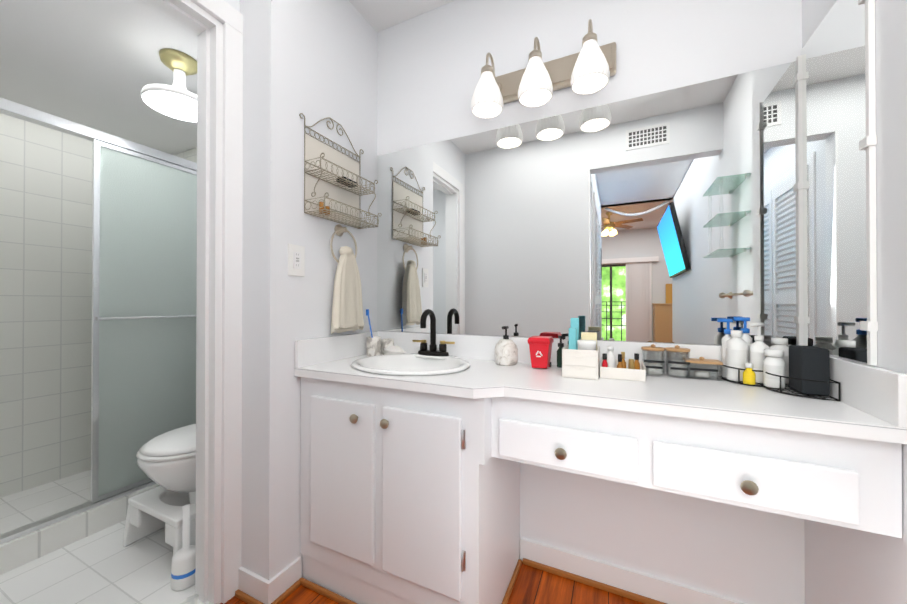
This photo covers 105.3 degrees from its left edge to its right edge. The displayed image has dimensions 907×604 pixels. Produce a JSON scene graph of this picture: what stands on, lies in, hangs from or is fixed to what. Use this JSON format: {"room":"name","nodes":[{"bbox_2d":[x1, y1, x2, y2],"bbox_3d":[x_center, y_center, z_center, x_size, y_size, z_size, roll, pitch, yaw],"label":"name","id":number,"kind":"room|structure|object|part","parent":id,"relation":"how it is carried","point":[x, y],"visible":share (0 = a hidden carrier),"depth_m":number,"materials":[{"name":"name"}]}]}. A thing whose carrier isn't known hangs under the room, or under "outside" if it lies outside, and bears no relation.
{"room":"bathroom","nodes":[
{"label":"bathroom","id":0,"kind":"room"},
{"bbox_2d":[0,113,92,497],"bbox_3d":[-2.566,-0.160,1.984,0.120,2.565,1.600,0,0,25],"label":"wall","id":1,"kind":"structure","parent":0,"point":[45,287],"depth_m":2.07,"materials":[{"name":"tile"}]},
{"bbox_2d":[0,520,194,603],"bbox_3d":[-1.762,1.117,1.596,1.660,0.006,1.600,0,0,25],"label":"floor","id":2,"kind":"structure","parent":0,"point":[104,566],"depth_m":1.41,"materials":[{"name":"white tile"}]},
{"bbox_2d":[0,470,90,534],"bbox_3d":[-2.182,1.103,1.796,0.730,0.024,1.600,0,0,25],"label":"pan","id":3,"kind":"object","parent":2,"relation":"on","point":[26,507],"visible":0.33,"depth_m":1.90,"materials":[{"name":"tile"}]},
{"bbox_2d":[0,483,159,574],"bbox_3d":[-1.807,1.060,1.618,0.100,0.120,1.576,0,0,25],"label":"shower curb","id":4,"kind":"object","parent":2,"relation":"on","point":[27,548],"depth_m":1.57,"materials":[{"name":"tile"}]},
{"bbox_2d":[0,97,196,543],"bbox_3d":[-1.799,0.078,1.619,0.074,1.844,1.568,0,0,25],"label":"shower enclosure","id":5,"kind":"object","parent":4,"relation":"on","point":[144,287],"visible":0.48,"depth_m":1.83,"materials":[{"name":"glass"}]},
{"bbox_3d":[-1.629,0.093,1.997,0.026,1.732,0.628,0,0,25],"label":"glass","id":6,"kind":"part","parent":5,"relation":"part of","materials":[{"name":"green"}]},
{"bbox_2d":[123,486,195,554],"bbox_3d":[-1.252,1.004,1.609,0.439,0.216,0.281,0,0,25],"label":"stool","id":7,"kind":"object","parent":2,"relation":"on","point":[151,511],"visible":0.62,"depth_m":1.55,"materials":[{"name":"white plastic"}]},
{"bbox_2d":[136,424,195,504],"bbox_3d":[-1.169,0.689,1.786,0.470,0.850,0.724,0,0,25],"label":"toilet","id":8,"kind":"object","parent":2,"relation":"on","point":[167,460],"visible":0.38,"depth_m":1.50,"materials":[{"name":"white ceramic"}]},
{"bbox_3d":[-1.220,0.649,1.679,0.384,0.047,0.488,0,0,25],"label":"seat","id":9,"kind":"part","parent":8,"relation":"part of","materials":[{"name":"white plastic"}]},
{"bbox_2d":[171,504,195,590],"bbox_3d":[-1.064,0.963,1.377,0.096,0.300,0.095,0,0,25],"label":"toilet brush","id":10,"kind":"object","parent":2,"relation":"on","point":[183,566],"visible":0.9,"depth_m":1.35,"materials":[{"name":"white plastic"}]},
{"bbox_2d":[0,0,197,154],"bbox_3d":[-1.762,-1.169,1.608,1.660,0.060,1.600,0,0,25],"label":"ceiling","id":11,"kind":"structure","parent":0,"point":[99,65],"depth_m":1.65,"materials":[{"name":"white paint"}]},
{"bbox_2d":[141,48,196,121],"bbox_3d":[-1.288,-1.025,1.626,0.272,0.225,0.272,0,0,25],"label":"light","id":12,"kind":"object","parent":11,"relation":"attached to","point":[177,100],"visible":0.73,"depth_m":1.59,"materials":[{"name":"white glass"}]},
{"bbox_2d":[174,148,196,162],"bbox_3d":[-1.841,-0.005,2.518,0.730,2.259,0.012,0,0,25],"label":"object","id":13,"kind":"structure","parent":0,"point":[190,155],"depth_m":2.57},
{"bbox_2d":[221,0,239,23],"bbox_3d":[-0.904,-0.164,1.345,0.110,2.565,0.070,0,0,25],"label":"pier","id":14,"kind":"object","parent":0,"point":[235,4],"visible":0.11,"depth_m":1.34,"materials":[{"name":"white paint"}]},
{"bbox_2d":[240,0,377,579],"bbox_3d":[-0.673,-0.162,1.623,0.290,2.565,0.630,0,0,25],"label":"wall","id":15,"kind":"structure","parent":0,"point":[314,61],"depth_m":1.34,"materials":[{"name":"white paint"}]},
{"bbox_2d":[178,592,219,603],"bbox_3d":[-1.079,1.111,0.979,0.126,0.012,0.730,0,0,25],"label":"sill","id":16,"kind":"structure","parent":15,"relation":"attached to","point":[193,598],"depth_m":1.28,"materials":[{"name":"stone"}]},
{"bbox_2d":[195,20,242,603],"bbox_3d":[-0.900,0.037,1.334,0.134,2.163,0.095,0,0,25],"label":"door frame","id":17,"kind":"structure","parent":15,"relation":"attached to","point":[231,420],"depth_m":1.29,"materials":[{"name":"white paint"}]},
{"bbox_2d":[199,26,209,602],"bbox_3d":[-0.928,0.043,1.288,0.035,2.127,0.012,0,0,25],"label":"door trim","id":18,"kind":"object","parent":17,"relation":"attached to","point":[204,316],"visible":0.86,"depth_m":1.28,"materials":[{"name":"white paint"}]},
{"bbox_2d":[235,589,263,603],"bbox_3d":[-0.752,1.109,1.283,0.171,0.020,0.016,0,0,25],"label":"trim","id":19,"kind":"structure","parent":15,"relation":"attached to","point":[244,597],"depth_m":1.29,"materials":[{"name":"brown wood"}]},
{"bbox_2d":[238,567,268,603],"bbox_3d":[-0.751,1.071,1.298,0.159,0.095,0.012,0,0,25],"label":"baseboard","id":20,"kind":"structure","parent":15,"relation":"attached to","point":[252,584],"depth_m":1.29,"materials":[{"name":"white paint"}]},
{"bbox_2d":[266,557,300,603],"bbox_3d":[-0.645,1.071,1.322,0.012,0.095,0.145,0,0,25],"label":"baseboard","id":21,"kind":"structure","parent":15,"relation":"attached to","point":[282,582],"depth_m":1.31,"materials":[{"name":"white paint"}]},
{"bbox_2d":[271,580,300,603],"bbox_3d":[-0.639,1.109,1.302,0.016,0.020,0.146,0,0,25],"label":"trim","id":22,"kind":"structure","parent":15,"relation":"attached to","point":[287,592],"depth_m":1.31,"materials":[{"name":"brown wood"}]},
{"bbox_2d":[288,244,304,276],"bbox_3d":[-0.623,-0.165,1.376,0.010,0.124,0.078,0,0,25],"label":"electrical outlet plate","id":23,"kind":"object","parent":15,"relation":"attached to","point":[296,260],"visible":1,"depth_m":1.37,"materials":[{"name":"white plastic"}]},
{"bbox_2d":[295,331,377,367],"bbox_3d":[-0.513,0.207,1.591,0.019,0.108,0.503,0,0,25],"label":"backsplash","id":24,"kind":"structure","parent":15,"relation":"attached to","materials":[{"name":"white laminate"}]},
{"bbox_2d":[299,113,381,228],"bbox_3d":[-0.478,-0.591,1.535,0.136,0.457,0.387,0,0,25],"label":"wall shelf","id":25,"kind":"object","parent":15,"relation":"attached to","point":[331,184],"visible":1,"depth_m":1.52,"materials":[{"name":"grey metal"}]},
{"bbox_3d":[-0.538,-0.528,1.563,0.002,0.321,0.327,0,0,25],"label":"panel","id":26,"kind":"part","parent":25,"relation":"part of","materials":[{"name":"beige"}]},
{"bbox_2d":[330,224,363,333],"bbox_3d":[-0.490,-0.108,1.573,0.081,0.495,0.185,0,0,25],"label":"towel","id":27,"kind":"object","parent":15,"relation":"attached to","point":[347,310],"visible":0.98,"depth_m":1.55,"materials":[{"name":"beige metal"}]},
{"bbox_2d":[349,0,453,31],"bbox_3d":[-1.101,-1.503,-0.077,6.000,0.100,4.320,0,0,25],"label":"ceiling","id":28,"kind":"structure","parent":0,"point":[379,15],"depth_m":1.71,"materials":[{"name":"white paint"}]},
{"bbox_2d":[220,562,643,603],"bbox_3d":[-1.497,1.149,-2.559,7.400,0.100,9.120,0,0,25],"label":"floor","id":29,"kind":"structure","parent":0,"point":[532,585],"depth_m":1.32,"materials":[{"name":"brown wood"}]},
{"bbox_2d":[294,309,906,603],"bbox_3d":[0.244,0.574,1.231,1.694,1.088,0.539,0,0,25],"label":"bathroom vanity","id":30,"kind":"object","parent":29,"relation":"on","point":[418,451],"visible":0.96,"depth_m":1.08,"materials":[{"name":"white paint"}]},
{"bbox_2d":[299,577,356,603],"bbox_3d":[-0.261,1.108,1.212,0.776,0.020,0.016,0,0,25],"label":"trim","id":31,"kind":"structure","parent":30,"relation":"attached to","point":[331,595],"depth_m":1.31,"materials":[{"name":"brown wood"}]},
{"bbox_3d":[-0.418,0.647,1.288,0.305,0.565,0.018,0,0,25],"label":"door","id":32,"kind":"part","parent":30,"relation":"part of","materials":[{"name":"white paint"}]},
{"bbox_3d":[-0.110,0.646,1.142,0.296,0.565,0.018,0,0,25],"label":"door","id":33,"kind":"part","parent":30,"relation":"part of","materials":[{"name":"white paint"}]},
{"bbox_2d":[502,559,521,603],"bbox_3d":[0.186,1.109,1.268,0.016,0.020,0.468,0,0,25],"label":"trim","id":34,"kind":"structure","parent":30,"relation":"attached to","point":[511,583],"depth_m":1.35,"materials":[{"name":"brown wood"}]},
{"bbox_3d":[0.321,0.426,1.011,0.387,0.115,0.018,0,0,25],"label":"drawer","id":35,"kind":"part","parent":30,"relation":"part of","materials":[{"name":"white paint"}]},
{"bbox_2d":[294,354,906,443],"bbox_3d":[0.248,0.276,1.240,1.694,0.033,0.522,0,0,25],"label":"countertop","id":36,"kind":"structure","parent":30,"relation":"on","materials":[{"name":"white laminate"}]},
{"bbox_2d":[366,309,380,355],"bbox_3d":[-0.388,0.148,1.685,0.070,0.225,0.070,0,0,25],"label":"cup","id":37,"kind":"object","parent":36,"relation":"on","point":[373,345],"visible":0.94,"depth_m":1.66,"materials":[{"name":"white stone"}]},
{"bbox_2d":[381,338,393,354],"bbox_3d":[-0.331,0.224,1.735,0.064,0.075,0.064,0,0,25],"label":"cup","id":38,"kind":"object","parent":36,"relation":"on","point":[387,342],"visible":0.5,"depth_m":1.71,"materials":[{"name":"white ceramic"}]},
{"bbox_2d":[384,345,405,354],"bbox_3d":[-0.288,0.236,1.690,0.127,0.046,0.070,0,0,25],"label":"soap dish","id":39,"kind":"object","parent":36,"relation":"on","point":[396,349],"visible":0.94,"depth_m":1.67,"materials":[{"name":"white"}]},
{"bbox_2d":[351,353,469,375],"bbox_3d":[-0.172,0.328,1.427,0.504,0.170,0.439,0,0,25],"label":"sink","id":40,"kind":"object","parent":36,"relation":"in","point":[413,364],"depth_m":1.53,"materials":[{"name":"white ceramic"}]},
{"bbox_2d":[413,309,454,355],"bbox_3d":[-0.110,0.138,1.559,0.216,0.213,0.130,0,0,25],"label":"faucet","id":41,"kind":"object","parent":36,"relation":"on","point":[423,351],"depth_m":1.58,"materials":[{"name":"black metal"}]},
{"bbox_2d":[494,326,517,365],"bbox_3d":[0.221,0.180,1.452,0.098,0.159,0.098,0,0,25],"label":"soap dispenser","id":42,"kind":"object","parent":36,"relation":"on","point":[506,352],"visible":1,"depth_m":1.42,"materials":[{"name":"grey stone"}]},
{"bbox_2d":[527,336,553,368],"bbox_3d":[0.343,0.198,1.358,0.084,0.122,0.094,0,0,25],"label":"bin","id":43,"kind":"object","parent":36,"relation":"on","point":[540,347],"visible":1,"depth_m":1.33,"materials":[{"name":"red plastic"}]},
{"bbox_2d":[557,335,568,367],"bbox_3d":[0.443,0.192,1.370,0.068,0.134,0.052,0,0,25],"label":"bottles","id":44,"kind":"object","parent":36,"relation":"on","point":[559,354],"visible":0.46,"depth_m":1.37,"materials":[{"name":"green"}]},
{"bbox_2d":[562,318,599,379],"bbox_3d":[0.454,0.159,1.227,0.115,0.200,0.147,0,0,25],"label":"organizer box","id":45,"kind":"object","parent":36,"relation":"on","point":[581,359],"visible":0.98,"depth_m":1.17,"materials":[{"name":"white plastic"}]},
{"bbox_2d":[577,340,596,350],"bbox_3d":[0.473,0.149,1.221,0.062,0.052,0.121,0,0,25],"label":"jar","id":46,"kind":"object","parent":45,"relation":"on","point":[582,345],"depth_m":1.17,"materials":[{"name":"white plastic"}]},
{"bbox_2d":[600,346,645,381],"bbox_3d":[0.584,0.207,1.199,0.137,0.103,0.115,0,0,25],"label":"tray","id":47,"kind":"object","parent":36,"relation":"on","point":[620,367],"visible":1,"depth_m":1.17,"materials":[{"name":"white plastic"}]},
{"bbox_2d":[641,344,664,376],"bbox_3d":[0.710,0.204,1.230,0.074,0.108,0.074,0,0,25],"label":"glass jar","id":48,"kind":"object","parent":36,"relation":"on","point":[655,367],"visible":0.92,"depth_m":1.21,"materials":[{"name":"white"}]},
{"bbox_3d":[0.710,0.160,1.231,0.074,0.020,0.074,0,0,25],"label":"lid","id":49,"kind":"part","parent":48,"relation":"part of","materials":[{"name":"brown wood"}]},
{"bbox_2d":[665,345,689,377],"bbox_3d":[0.779,0.204,1.203,0.074,0.108,0.074,0,0,25],"label":"glass jar","id":50,"kind":"object","parent":36,"relation":"on","point":[677,368],"visible":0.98,"depth_m":1.18,"materials":[{"name":"white"}]},
{"bbox_3d":[0.779,0.160,1.204,0.074,0.020,0.074,0,0,25],"label":"lid","id":51,"kind":"part","parent":50,"relation":"part of","materials":[{"name":"brown wood"}]},
{"bbox_2d":[683,357,722,380],"bbox_3d":[0.846,0.222,1.177,0.102,0.072,0.064,0,0,25],"label":"glass jar","id":52,"kind":"object","parent":36,"relation":"on","point":[700,372],"visible":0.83,"depth_m":1.16,"materials":[{"name":"white"}]},
{"bbox_3d":[0.846,0.196,1.177,0.102,0.020,0.064,0,0,25],"label":"lid","id":53,"kind":"part","parent":52,"relation":"part of","materials":[{"name":"brown wood"}]},
{"bbox_3d":[0.846,0.232,1.177,0.098,0.052,0.060,0,0,25],"label":"glass","id":54,"kind":"part","parent":52,"relation":"part of","materials":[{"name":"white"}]},
{"bbox_2d":[717,317,840,400],"bbox_3d":[0.950,0.153,1.041,0.212,0.206,0.239,0,0,25],"label":"caddy","id":55,"kind":"object","parent":36,"relation":"on","point":[778,364],"visible":0.98,"depth_m":1.03,"materials":[{"name":"black metal"}]},
{"bbox_3d":[0.701,0.425,0.830,0.386,0.115,0.018,0,0,25],"label":"drawer","id":56,"kind":"part","parent":30,"relation":"part of","materials":[{"name":"white paint"}]},
{"bbox_2d":[377,0,804,603],"bbox_3d":[-0.756,-0.160,2.078,4.770,2.565,0.120,0,0,25],"label":"wall","id":57,"kind":"structure","parent":0,"point":[431,62],"depth_m":1.35,"materials":[{"name":"white paint"}]},
{"bbox_2d":[471,19,615,117],"bbox_3d":[0.343,-0.908,1.365,0.542,0.256,0.230,0,0,25],"label":"sconce","id":58,"kind":"object","parent":57,"relation":"attached to","point":[590,68],"visible":1,"depth_m":1.34,"materials":[{"name":"white glass"}]},
{"bbox_3d":[0.137,-0.857,1.408,0.132,0.155,0.132,0,0,25],"label":"lamp shade","id":59,"kind":"part","parent":58,"relation":"part of","materials":[{"name":"white glass"}]},
{"bbox_3d":[0.313,-0.858,1.325,0.132,0.155,0.132,0,0,25],"label":"lamp shade","id":60,"kind":"part","parent":58,"relation":"part of","materials":[{"name":"white glass"}]},
{"bbox_3d":[0.489,-0.858,1.241,0.132,0.155,0.132,0,0,25],"label":"lamp shade","id":61,"kind":"part","parent":58,"relation":"part of","materials":[{"name":"white glass"}]},
{"bbox_2d":[378,331,721,376],"bbox_3d":[0.356,0.206,1.468,1.694,0.108,0.019,0,0,25],"label":"backsplash","id":62,"kind":"structure","parent":57,"relation":"attached to","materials":[{"name":"white laminate"}]},
{"bbox_2d":[377,61,797,346],"bbox_3d":[0.360,-0.314,1.479,1.692,0.930,0.005,0,0,25],"label":"mirror","id":63,"kind":"object","parent":57,"relation":"attached to","point":[668,216],"visible":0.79,"depth_m":1.35,"materials":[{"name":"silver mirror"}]},
{"bbox_2d":[522,558,666,603],"bbox_3d":[0.703,1.109,1.290,0.900,0.020,0.016,0,0,25],"label":"trim","id":64,"kind":"structure","parent":57,"relation":"attached to","point":[598,585],"depth_m":1.36,"materials":[{"name":"brown wood"}]},
{"bbox_2d":[520,537,746,603],"bbox_3d":[0.709,1.071,1.303,0.925,0.095,0.012,0,0,25],"label":"baseboard","id":65,"kind":"structure","parent":57,"relation":"attached to","point":[648,586],"depth_m":1.33,"materials":[{"name":"white paint"}]},
{"bbox_2d":[802,0,906,603],"bbox_3d":[1.096,-0.166,0.872,0.150,2.565,0.470,0,0,25],"label":"wall","id":66,"kind":"structure","parent":0,"point":[844,565],"depth_m":0.78,"materials":[{"name":"white paint"}]},
{"bbox_2d":[795,0,877,365],"bbox_3d":[1.042,-0.337,0.959,0.019,0.970,0.350,0,0,25],"label":"mirror","id":67,"kind":"object","parent":66,"relation":"attached to","point":[835,186],"visible":0.96,"depth_m":0.93,"materials":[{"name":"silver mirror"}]},
{"bbox_2d":[829,356,906,427],"bbox_3d":[1.014,0.204,0.902,0.019,0.108,0.438,0,0,25],"label":"backsplash","id":68,"kind":"structure","parent":66,"relation":"attached to","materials":[{"name":"white laminate"}]},
{"bbox_3d":[-1.076,-1.245,0.989,0.110,0.406,0.730,0,0,25],"label":"wall","id":69,"kind":"structure","parent":0,"visible":0},
{"bbox_2d":[142,0,215,35],"bbox_3d":[-1.076,-1.034,0.989,0.117,0.024,0.690,0,0,25],"label":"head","id":70,"kind":"object","parent":69,"relation":"attached to","point":[196,12],"visible":0.6,"depth_m":1.23},
{"bbox_2d":[151,0,205,32],"bbox_3d":[-1.076,-1.016,0.982,0.035,0.012,0.678,0,0,25],"label":"door frame","id":71,"kind":"object","parent":70,"relation":"attached to","point":[180,14],"visible":1,"depth_m":1.22,"materials":[{"name":"white paint"}]},
{"bbox_2d":[190,0,242,33],"bbox_3d":[-1.016,-1.085,0.961,0.021,0.077,0.880,0,0,25],"label":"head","id":72,"kind":"object","parent":69,"relation":"attached to","point":[222,11],"visible":0.79,"depth_m":1.28}
]}

